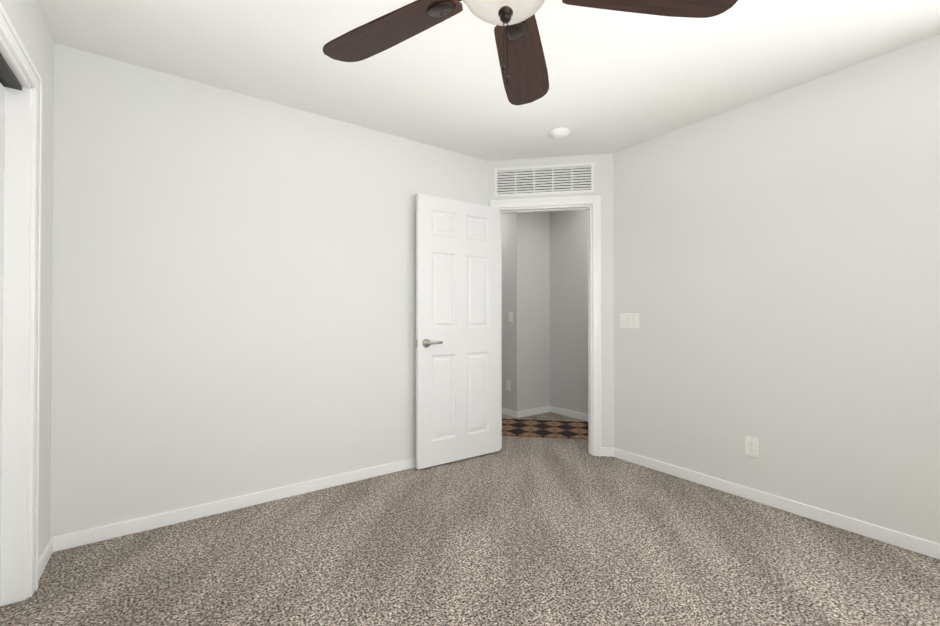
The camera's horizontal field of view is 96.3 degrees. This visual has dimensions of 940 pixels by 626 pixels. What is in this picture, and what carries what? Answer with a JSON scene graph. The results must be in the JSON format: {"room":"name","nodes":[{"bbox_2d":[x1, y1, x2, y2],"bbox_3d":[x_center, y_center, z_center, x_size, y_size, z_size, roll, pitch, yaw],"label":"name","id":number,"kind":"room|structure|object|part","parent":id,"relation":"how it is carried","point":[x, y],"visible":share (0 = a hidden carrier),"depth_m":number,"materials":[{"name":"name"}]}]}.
{"room":"empty bedroom","nodes":[
{"label":"empty bedroom","id":0,"kind":"room"},
{"bbox_2d":[0,0,53,558],"bbox_3d":[-0.941,-0.094,0.374,0.180,2.440,4.140,0,-1,-36],"label":"wall","id":1,"kind":"structure","parent":0,"point":[27,20],"depth_m":1.90,"materials":[{"name":"paint"}]},
{"bbox_2d":[0,82,4,603],"bbox_3d":[-1.558,0.122,1.246,0.035,1.998,0.930,0,-1,-36],"label":"closet door","id":2,"kind":"structure","parent":1,"relation":"in","point":[2,140],"depth_m":1.62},
{"bbox_2d":[0,53,21,90],"bbox_3d":[-1.317,0.113,0.884,0.153,2.034,1.798,0,-1,-36],"label":"trim","id":3,"kind":"structure","parent":1,"relation":"attached to","point":[8,78],"depth_m":1.58,"materials":[{"name":"grey metal"}]},
{"bbox_2d":[0,2,42,606],"bbox_3d":[-1.301,0.074,0.896,0.202,2.112,1.954,0,-1,-36],"label":"trim","id":4,"kind":"structure","parent":1,"relation":"attached to","point":[21,357],"depth_m":1.66,"materials":[{"name":"white wood"}]},
{"bbox_2d":[38,536,57,580],"bbox_3d":[-1.888,1.102,1.858,0.013,0.072,0.308,0,-1,-36],"label":"baseboard","id":5,"kind":"structure","parent":1,"relation":"attached to","point":[52,545],"depth_m":1.91,"materials":[{"name":"white wood"}]},
{"bbox_2d":[50,43,487,536],"bbox_3d":[-1.012,-0.074,2.793,2.876,2.440,0.120,0,-1,-36],"label":"wall","id":6,"kind":"structure","parent":0,"point":[233,294],"depth_m":2.41,"materials":[{"name":"paint"}]},
{"bbox_2d":[58,457,415,550],"bbox_3d":[-0.914,1.110,2.768,2.657,0.072,0.018,0,-1,-36],"label":"baseboard","id":7,"kind":"structure","parent":6,"relation":"attached to","point":[88,536],"depth_m":2.39,"materials":[{"name":"white wood"}]},
{"bbox_2d":[0,412,939,625],"bbox_3d":[-0.101,1.191,2.192,5.400,0.100,6.300,0,-1,-36],"label":"floor","id":8,"kind":"structure","parent":0,"point":[525,531],"depth_m":1.93,"materials":[{"name":"carpet"}]},
{"bbox_2d":[502,419,587,439],"bbox_3d":[0.732,1.153,4.205,1.080,0.012,0.620,0,0,9],"label":"rug","id":9,"kind":"object","parent":8,"relation":"on","point":[546,429],"visible":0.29,"depth_m":4.14,"materials":[{"name":"multicoloured fabric"}]},
{"bbox_2d":[36,0,939,160],"bbox_3d":[-0.101,-1.349,2.213,5.400,0.100,6.300,0,-1,-36],"label":"ceiling","id":10,"kind":"structure","parent":0,"point":[620,80],"depth_m":2.15,"materials":[{"name":"paint"}]},
{"bbox_2d":[323,0,737,104],"bbox_3d":[0.067,-0.953,1.051,1.227,0.712,1.249,0,-1,-36],"label":"fan","id":11,"kind":"object","parent":10,"relation":"hanging from","point":[523,67],"visible":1,"depth_m":1.26,"materials":[{"name":"brown wood"}]},
{"bbox_3d":[-0.254,-0.866,1.295,0.500,0.006,0.164,0,12,32],"label":"blade","id":12,"kind":"part","parent":11,"relation":"part of","materials":[{"name":"brown wood"}]},
{"bbox_3d":[0.092,-0.832,1.083,0.284,0.101,0.284,0,-1,-36],"label":"globe","id":13,"kind":"part","parent":11,"relation":"part of","materials":[{"name":"white glass"}]},
{"bbox_3d":[0.186,-0.864,1.477,0.164,0.006,0.500,-13,-4,14],"label":"blade","id":14,"kind":"part","parent":11,"relation":"part of","materials":[{"name":"brown wood"}]},
{"bbox_3d":[0.495,-0.867,1.115,0.500,0.006,0.164,0,-13,-4],"label":"blade","id":15,"kind":"part","parent":11,"relation":"part of","materials":[{"name":"brown wood"}]},
{"bbox_2d":[549,127,569,139],"bbox_3d":[0.638,-1.270,2.997,0.144,0.044,0.144,0,-1,-36],"label":"smoke detector","id":16,"kind":"object","parent":10,"relation":"attached to","point":[559,133],"visible":1,"depth_m":2.96,"materials":[{"name":"white plastic"}]},
{"bbox_2d":[502,213,525,410],"bbox_3d":[0.156,-0.052,5.285,0.120,2.440,1.420,0,-1,-36],"label":"wall","id":17,"kind":"structure","parent":0,"point":[513,224],"depth_m":4.73,"materials":[{"name":"paint"}]},
{"bbox_2d":[506,380,510,390],"bbox_3d":[0.435,0.823,4.776,0.009,0.115,0.070,0,-1,-36],"label":"outlet","id":18,"kind":"object","parent":17,"relation":"attached to","point":[508,385],"visible":1,"depth_m":4.77,"materials":[{"name":"white plastic"}]},
{"bbox_2d":[508,312,512,321],"bbox_3d":[0.457,0.043,4.749,0.013,0.115,0.070,0,-1,-36],"label":"light switch","id":19,"kind":"object","parent":17,"relation":"attached to","point":[510,316],"visible":1,"depth_m":4.75,"materials":[{"name":"white plastic"}]},
{"bbox_2d":[502,408,521,417],"bbox_3d":[0.143,1.131,5.184,0.017,0.072,1.313,0,-1,-36],"label":"baseboard","id":20,"kind":"structure","parent":17,"relation":"attached to","point":[517,414],"depth_m":4.71,"materials":[{"name":"white wood"}]},
{"bbox_2d":[526,212,549,409],"bbox_3d":[0.754,-0.056,4.913,0.360,2.440,0.120,0,-1,-36],"label":"wall","id":21,"kind":"structure","parent":0,"point":[545,302],"depth_m":4.86,"materials":[{"name":"paint"}]},
{"bbox_2d":[522,406,549,416],"bbox_3d":[0.722,1.128,4.799,0.480,0.072,0.013,0,-1,-36],"label":"baseboard","id":22,"kind":"structure","parent":21,"relation":"attached to","point":[529,412],"depth_m":4.81,"materials":[{"name":"white wood"}]},
{"bbox_2d":[488,153,613,447],"bbox_3d":[0.665,-0.067,3.527,1.106,2.440,0.120,0,0,9],"label":"wall","id":23,"kind":"structure","parent":0,"point":[603,175],"depth_m":3.40,"materials":[{"name":"paint"}]},
{"bbox_2d":[416,193,499,468],"bbox_3d":[-0.071,0.134,3.294,0.774,2.010,0.144,0,-1,-35],"label":"door leaf","id":24,"kind":"structure","parent":23,"relation":"in","point":[457,330],"depth_m":3.25,"materials":[{"name":"white wood"}]},
{"bbox_3d":[-0.314,0.222,3.126,0.185,0.064,0.144,0,-1,-35],"label":"handle","id":25,"kind":"part","parent":24,"relation":"part of","materials":[{"name":"grey metal"}]},
{"bbox_2d":[495,162,593,196],"bbox_3d":[0.608,-1.099,3.480,0.810,0.242,0.013,0,0,9],"label":"air vent","id":26,"kind":"object","parent":23,"relation":"in","point":[547,179],"visible":1,"depth_m":3.48,"materials":[{"name":"white metal"}]},
{"bbox_2d":[490,195,600,456],"bbox_3d":[0.623,0.103,3.533,0.900,2.100,0.164,0,0,9],"label":"door frame","id":27,"kind":"structure","parent":23,"relation":"attached to","point":[592,206],"depth_m":3.41,"materials":[{"name":"white wood"}]},
{"bbox_2d":[550,210,587,414],"bbox_3d":[1.480,-0.061,4.325,0.120,2.440,1.920,0,-1,-36],"label":"wall","id":28,"kind":"structure","parent":0,"point":[568,229],"depth_m":4.73,"materials":[{"name":"paint"}]},
{"bbox_2d":[550,406,587,420],"bbox_3d":[1.425,1.123,4.276,0.013,0.072,1.680,0,-1,-36],"label":"baseboard","id":29,"kind":"structure","parent":28,"relation":"attached to","point":[573,414],"depth_m":4.70,"materials":[{"name":"white wood"}]},
{"bbox_2d":[613,33,939,543],"bbox_3d":[2.150,-0.080,2.095,0.120,2.440,3.350,0,-1,-36],"label":"wall","id":30,"kind":"structure","parent":0,"point":[777,272],"depth_m":2.39,"materials":[{"name":"paint"}]},
{"bbox_2d":[620,313,638,327],"bbox_3d":[1.234,0.060,3.264,0.013,0.115,0.162,0,-1,-36],"label":"switch plate","id":31,"kind":"object","parent":30,"relation":"attached to","point":[629,320],"visible":1,"depth_m":3.26,"materials":[{"name":"white plastic"}]},
{"bbox_2d":[745,436,757,456],"bbox_3d":[1.723,0.818,2.575,0.009,0.115,0.070,0,-1,-36],"label":"electrical outlet","id":32,"kind":"object","parent":30,"relation":"attached to","point":[751,446],"visible":1,"depth_m":2.57,"materials":[{"name":"white plastic"}]},
{"bbox_2d":[602,447,939,559],"bbox_3d":[2.037,1.104,2.109,0.036,0.072,3.220,0,-1,-36],"label":"baseboard","id":33,"kind":"structure","parent":30,"relation":"attached to","point":[850,524],"depth_m":2.39,"materials":[{"name":"white wood"}]}
]}

